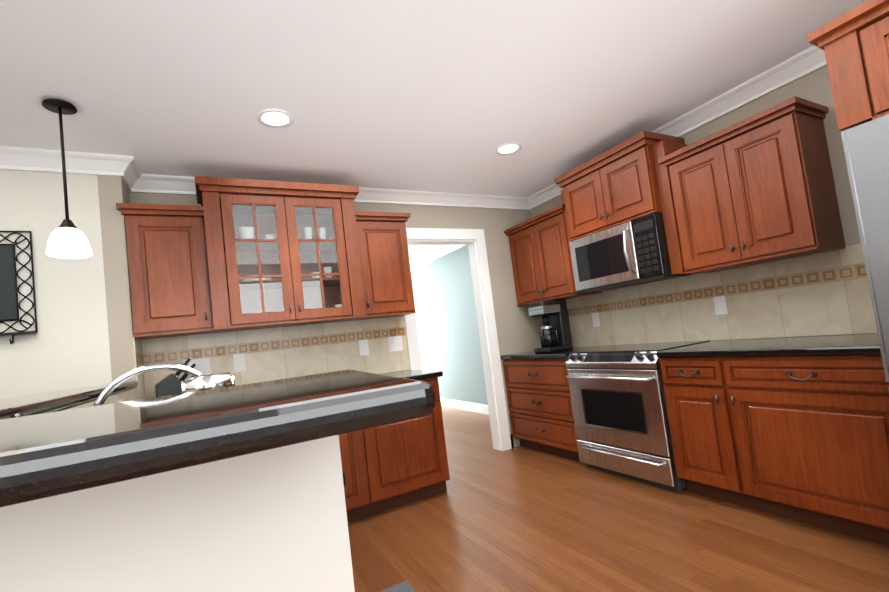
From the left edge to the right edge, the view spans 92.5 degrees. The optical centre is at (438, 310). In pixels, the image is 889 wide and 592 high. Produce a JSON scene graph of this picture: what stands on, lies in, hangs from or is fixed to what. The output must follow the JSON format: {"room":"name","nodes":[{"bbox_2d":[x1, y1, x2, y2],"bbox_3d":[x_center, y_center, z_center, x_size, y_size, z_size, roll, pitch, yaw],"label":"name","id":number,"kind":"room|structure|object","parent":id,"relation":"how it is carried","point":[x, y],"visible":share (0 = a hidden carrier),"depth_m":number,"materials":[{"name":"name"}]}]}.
{"room":"kitchen","nodes":[
{"label":"kitchen","id":0,"kind":"room"},
{"bbox_2d":[0,170,111,398],"bbox_3d":[-2.635,0.363,2.296,1.410,2.520,0.120,-5,-4,-28],"label":"wall","id":1,"kind":"structure","parent":0,"point":[66,346],"depth_m":2.49,"materials":[{"name":"white paint"}]},
{"bbox_2d":[0,231,37,343],"bbox_3d":[-2.565,-0.120,2.288,0.577,0.647,0.057,-5,-4,-28],"label":"frame","id":2,"kind":"object","parent":1,"relation":"attached to","point":[9,304],"visible":1,"depth_m":2.40,"materials":[{"name":"black metal"}]},
{"bbox_2d":[54,175,136,411],"bbox_3d":[-1.470,0.189,1.717,0.120,2.520,2.573,-5,-4,-28],"label":"wall","id":3,"kind":"structure","parent":0,"point":[112,191],"depth_m":2.63,"materials":[{"name":"beige paint"}]},
{"bbox_2d":[68,337,147,409],"bbox_3d":[-1.404,0.288,1.741,0.006,0.486,2.571,-5,-4,-28],"label":"backsplash","id":4,"kind":"structure","parent":3,"relation":"attached to","point":[141,392],"depth_m":2.66,"materials":[{"name":"tile"}]},
{"bbox_2d":[0,45,826,270],"bbox_3d":[-0.791,-1.040,2.879,5.175,0.105,9.880,-5,-4,-28],"label":"crown molding","id":5,"kind":"structure","parent":3,"relation":"attached to","point":[125,168],"depth_m":2.84,"materials":[{"name":"white wood"}]},
{"bbox_2d":[0,435,354,591],"bbox_3d":[-0.487,0.733,0.638,0.750,1.078,0.116,-5,-4,-28],"label":"wall","id":6,"kind":"structure","parent":0,"point":[273,520],"depth_m":0.68,"materials":[{"name":"white paint"}]},
{"bbox_2d":[0,369,434,507],"bbox_3d":[-1.109,0.289,1.450,1.168,0.040,2.786,-5,-4,-28],"label":"countertop","id":7,"kind":"structure","parent":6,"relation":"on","point":[46,451],"depth_m":0.41,"materials":[{"name":"black stone"}]},
{"bbox_2d":[129,192,544,447],"bbox_3d":[-0.472,0.194,3.769,3.805,2.520,0.120,-5,-4,-28],"label":"wall","id":8,"kind":"structure","parent":0,"point":[518,328],"depth_m":4.31,"materials":[{"name":"beige paint"}]},
{"bbox_2d":[120,208,215,339],"bbox_3d":[-1.808,-0.241,2.881,0.440,0.791,0.296,-5,-4,-28],"label":"upper cabinet","id":9,"kind":"object","parent":8,"relation":"attached to","point":[167,253],"depth_m":2.75,"materials":[{"name":"brown wood"}]},
{"bbox_2d":[144,316,409,397],"bbox_3d":[-1.127,0.352,3.335,1.920,0.486,0.006,-5,-4,-28],"label":"backsplash","id":10,"kind":"structure","parent":8,"relation":"attached to","point":[277,353],"depth_m":3.31,"materials":[{"name":"tile"}]},
{"bbox_2d":[183,357,210,377],"bbox_3d":[-1.711,0.405,3.015,0.165,0.130,0.006,-5,-4,-28],"label":"electrical outlet plate","id":11,"kind":"object","parent":10,"relation":"attached to","point":[203,366],"depth_m":3.03,"materials":[{"name":"white plastic"}]},
{"bbox_2d":[233,353,245,371],"bbox_3d":[-1.471,0.384,3.143,0.080,0.130,0.006,-5,-4,-28],"label":"electrical outlet plate","id":12,"kind":"object","parent":10,"relation":"attached to","point":[239,360],"depth_m":3.14,"materials":[{"name":"white plastic"}]},
{"bbox_2d":[359,339,368,355],"bbox_3d":[-0.632,0.311,3.592,0.082,0.130,0.006,-5,-4,-28],"label":"electrical outlet plate","id":13,"kind":"object","parent":10,"relation":"attached to","point":[363,344],"depth_m":3.59,"materials":[{"name":"white plastic"}]},
{"bbox_2d":[388,336,402,351],"bbox_3d":[-0.381,0.289,3.726,0.132,0.130,0.006,-5,-4,-28],"label":"electrical outlet plate","id":14,"kind":"object","parent":10,"relation":"attached to","point":[394,343],"depth_m":3.72,"materials":[{"name":"white plastic"}]},
{"bbox_2d":[340,216,415,319],"bbox_3d":[-0.500,-0.354,3.581,0.452,0.791,0.296,-5,-4,-28],"label":"upper cabinet","id":15,"kind":"object","parent":8,"relation":"attached to","point":[376,254],"depth_m":3.42,"materials":[{"name":"brown wood"}]},
{"bbox_2d":[404,228,511,450],"bbox_3d":[0.122,0.307,4.061,0.967,2.190,0.150,-5,-4,-28],"label":"door frame","id":16,"kind":"structure","parent":8,"relation":"attached to","point":[474,239],"depth_m":4.12,"materials":[{"name":"white wood"}]},
{"bbox_2d":[0,0,866,264],"bbox_3d":[-1.153,-1.104,2.828,8.000,0.100,10.350,-5,-4,-28],"label":"ceiling","id":17,"kind":"structure","parent":0,"point":[447,96],"depth_m":2.21,"materials":[{"name":"white paint"}]},
{"bbox_2d":[42,99,92,258],"bbox_3d":[-1.810,-0.640,2.057,0.170,0.754,0.170,-5,-4,-28],"label":"pendant light","id":18,"kind":"object","parent":17,"relation":"hanging from","point":[67,239],"visible":1,"depth_m":2.04,"materials":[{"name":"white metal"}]},
{"bbox_2d":[257,109,293,127],"bbox_3d":[-0.935,-1.100,2.436,0.200,0.006,0.200,-5,-4,-28],"label":"recessed light","id":19,"kind":"object","parent":17,"relation":"in","point":[275,118],"visible":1,"depth_m":2.43,"materials":[{"name":"white"}]},
{"bbox_2d":[495,142,521,154],"bbox_3d":[0.527,-1.227,3.225,0.200,0.006,0.200,-5,-4,-28],"label":"recessed light","id":20,"kind":"object","parent":17,"relation":"in","point":[508,148],"visible":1,"depth_m":3.22,"materials":[{"name":"white"}]},
{"bbox_2d":[411,245,487,404],"bbox_3d":[-0.348,0.188,3.908,3.855,2.520,0.010,-5,-4,-28],"label":"wall","id":21,"kind":"structure","parent":0,"point":[447,323],"depth_m":4.13,"materials":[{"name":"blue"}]},
{"bbox_2d":[440,398,488,414],"bbox_3d":[0.414,1.459,6.485,0.045,0.130,4.100,-5,-4,-28],"label":"baseboard","id":22,"kind":"structure","parent":21,"relation":"attached to","point":[471,407],"depth_m":6.51,"materials":[{"name":"white wood"}]},
{"bbox_2d":[348,406,888,591],"bbox_3d":[-1.397,1.624,3.726,8.000,0.100,12.750,-5,-4,-28],"label":"floor","id":23,"kind":"structure","parent":0,"point":[517,519],"depth_m":2.27,"materials":[{"name":"brown wood"}]},
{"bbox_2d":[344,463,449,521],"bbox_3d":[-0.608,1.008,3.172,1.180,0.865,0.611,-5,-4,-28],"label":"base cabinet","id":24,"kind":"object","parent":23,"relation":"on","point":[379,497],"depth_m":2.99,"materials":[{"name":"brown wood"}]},
{"bbox_2d":[339,371,447,490],"bbox_3d":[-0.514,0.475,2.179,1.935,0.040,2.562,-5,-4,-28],"label":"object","id":25,"kind":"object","parent":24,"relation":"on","point":[378,454],"depth_m":3.00,"materials":[{"name":"brown wood"}]},
{"bbox_2d":[94,363,233,405],"bbox_3d":[-0.909,0.314,1.412,0.425,0.279,0.079,-5,-4,-28],"label":"faucet","id":26,"kind":"object","parent":25,"relation":"on","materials":[{"name":"silver metal"}]},
{"bbox_2d":[155,358,195,396],"bbox_3d":[-1.723,0.479,2.813,0.244,0.313,0.110,-4,-5,-40],"label":"knife block","id":27,"kind":"object","parent":25,"relation":"on","point":[169,384],"visible":0.54,"depth_m":2.75,"materials":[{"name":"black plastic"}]},
{"bbox_2d":[379,580,415,591],"bbox_3d":[-0.224,1.297,1.633,0.532,0.018,0.730,-5,-4,-28],"label":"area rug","id":28,"kind":"object","parent":23,"relation":"on","point":[404,586],"visible":1,"depth_m":2.01,"materials":[{"name":"grey fabric"}]},
{"bbox_2d":[503,357,582,462],"bbox_3d":[1.153,0.846,3.959,0.612,0.865,0.889,-5,-4,-28],"label":"base cabinet","id":29,"kind":"object","parent":23,"relation":"on","point":[538,392],"depth_m":3.77,"materials":[{"name":"brown wood"}]},
{"bbox_2d":[501,345,611,360],"bbox_3d":[1.093,0.393,3.983,0.626,0.040,0.889,-5,-4,-28],"label":"countertop","id":30,"kind":"structure","parent":29,"relation":"on","point":[558,355],"depth_m":3.79,"materials":[{"name":"black stone"}]},
{"bbox_2d":[528,299,572,352],"bbox_3d":[1.046,0.140,3.956,0.302,0.469,0.228,-5,-4,-28],"label":"coffee maker","id":31,"kind":"object","parent":30,"relation":"on","point":[555,334],"visible":1,"depth_m":3.90,"materials":[{"name":"black plastic"}]},
{"bbox_2d":[565,340,709,491],"bbox_3d":[1.499,0.733,3.191,0.690,0.915,0.804,-5,-4,-28],"label":"range","id":32,"kind":"object","parent":23,"relation":"on","point":[620,412],"visible":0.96,"depth_m":2.99,"materials":[{"name":"silver metal"}]},
{"bbox_2d":[660,357,888,544],"bbox_3d":[1.988,0.650,2.367,0.612,0.865,1.116,-5,-4,-28],"label":"base cabinet","id":33,"kind":"object","parent":23,"relation":"on","point":[795,428],"depth_m":2.15,"materials":[{"name":"brown wood"}]},
{"bbox_2d":[657,333,881,356],"bbox_3d":[1.928,0.197,2.391,0.626,0.040,1.116,-5,-4,-28],"label":"countertop","id":34,"kind":"structure","parent":33,"relation":"on","point":[856,345],"depth_m":2.23,"materials":[{"name":"black stone"}]},
{"bbox_2d":[841,114,888,389],"bbox_3d":[2.238,0.103,1.391,0.963,1.772,0.912,-5,-4,-28],"label":"fridge","id":35,"kind":"object","parent":23,"relation":"on","point":[866,147],"visible":1,"depth_m":1.59,"materials":[{"name":"silver metal"}]},
{"bbox_2d":[530,65,875,346],"bbox_3d":[2.507,-0.267,2.043,0.120,2.520,5.770,-5,-4,-28],"label":"wall","id":36,"kind":"structure","parent":0,"point":[814,86],"depth_m":2.41,"materials":[{"name":"beige paint"}]},
{"bbox_2d":[504,208,602,305],"bbox_3d":[1.098,-0.490,4.142,0.341,0.750,0.809,-5,-4,-28],"label":"upper cabinet","id":37,"kind":"object","parent":36,"relation":"attached to","point":[542,266],"depth_m":4.01,"materials":[{"name":"brown wood"}]},
{"bbox_2d":[560,136,683,243],"bbox_3d":[1.440,-0.905,3.362,0.411,0.496,0.802,-5,-4,-28],"label":"upper cabinet","id":38,"kind":"object","parent":36,"relation":"attached to","point":[628,185],"depth_m":3.13,"materials":[{"name":"brown wood"}]},
{"bbox_2d":[569,213,690,293],"bbox_3d":[1.463,-0.419,3.314,0.484,0.442,0.794,-5,-4,-28],"label":"microwave","id":39,"kind":"object","parent":38,"relation":"attached to","point":[631,253],"visible":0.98,"depth_m":3.14,"materials":[{"name":"silver metal"}]},
{"bbox_2d":[545,244,876,346],"bbox_3d":[1.788,0.001,3.299,0.006,0.486,2.824,-5,-4,-28],"label":"backsplash","id":40,"kind":"structure","parent":36,"relation":"attached to","point":[823,293],"depth_m":2.84,"materials":[{"name":"tile"}]},
{"bbox_2d":[592,312,599,326],"bbox_3d":[1.451,0.083,3.927,0.004,0.130,0.080,-5,-4,-28],"label":"electrical outlet plate","id":41,"kind":"object","parent":40,"relation":"attached to","point":[595,316],"depth_m":3.92,"materials":[{"name":"white plastic"}]},
{"bbox_2d":[713,296,727,314],"bbox_3d":[1.959,-0.037,2.959,0.004,0.130,0.080,-5,-4,-28],"label":"electrical outlet plate","id":42,"kind":"object","parent":40,"relation":"attached to","point":[720,304],"depth_m":2.96,"materials":[{"name":"white plastic"}]},
{"bbox_2d":[664,100,845,273],"bbox_3d":[1.897,-0.681,2.617,0.341,0.755,0.715,-5,-4,-28],"label":"upper cabinet","id":43,"kind":"object","parent":36,"relation":"attached to","point":[757,188],"depth_m":2.42,"materials":[{"name":"brown wood"}]},
{"bbox_2d":[836,0,888,125],"bbox_3d":[2.179,-0.986,1.453,0.894,0.373,0.878,-5,-4,-28],"label":"upper cabinet","id":44,"kind":"object","parent":36,"relation":"attached to","point":[864,39],"depth_m":1.59,"materials":[{"name":"brown wood"}]}
]}

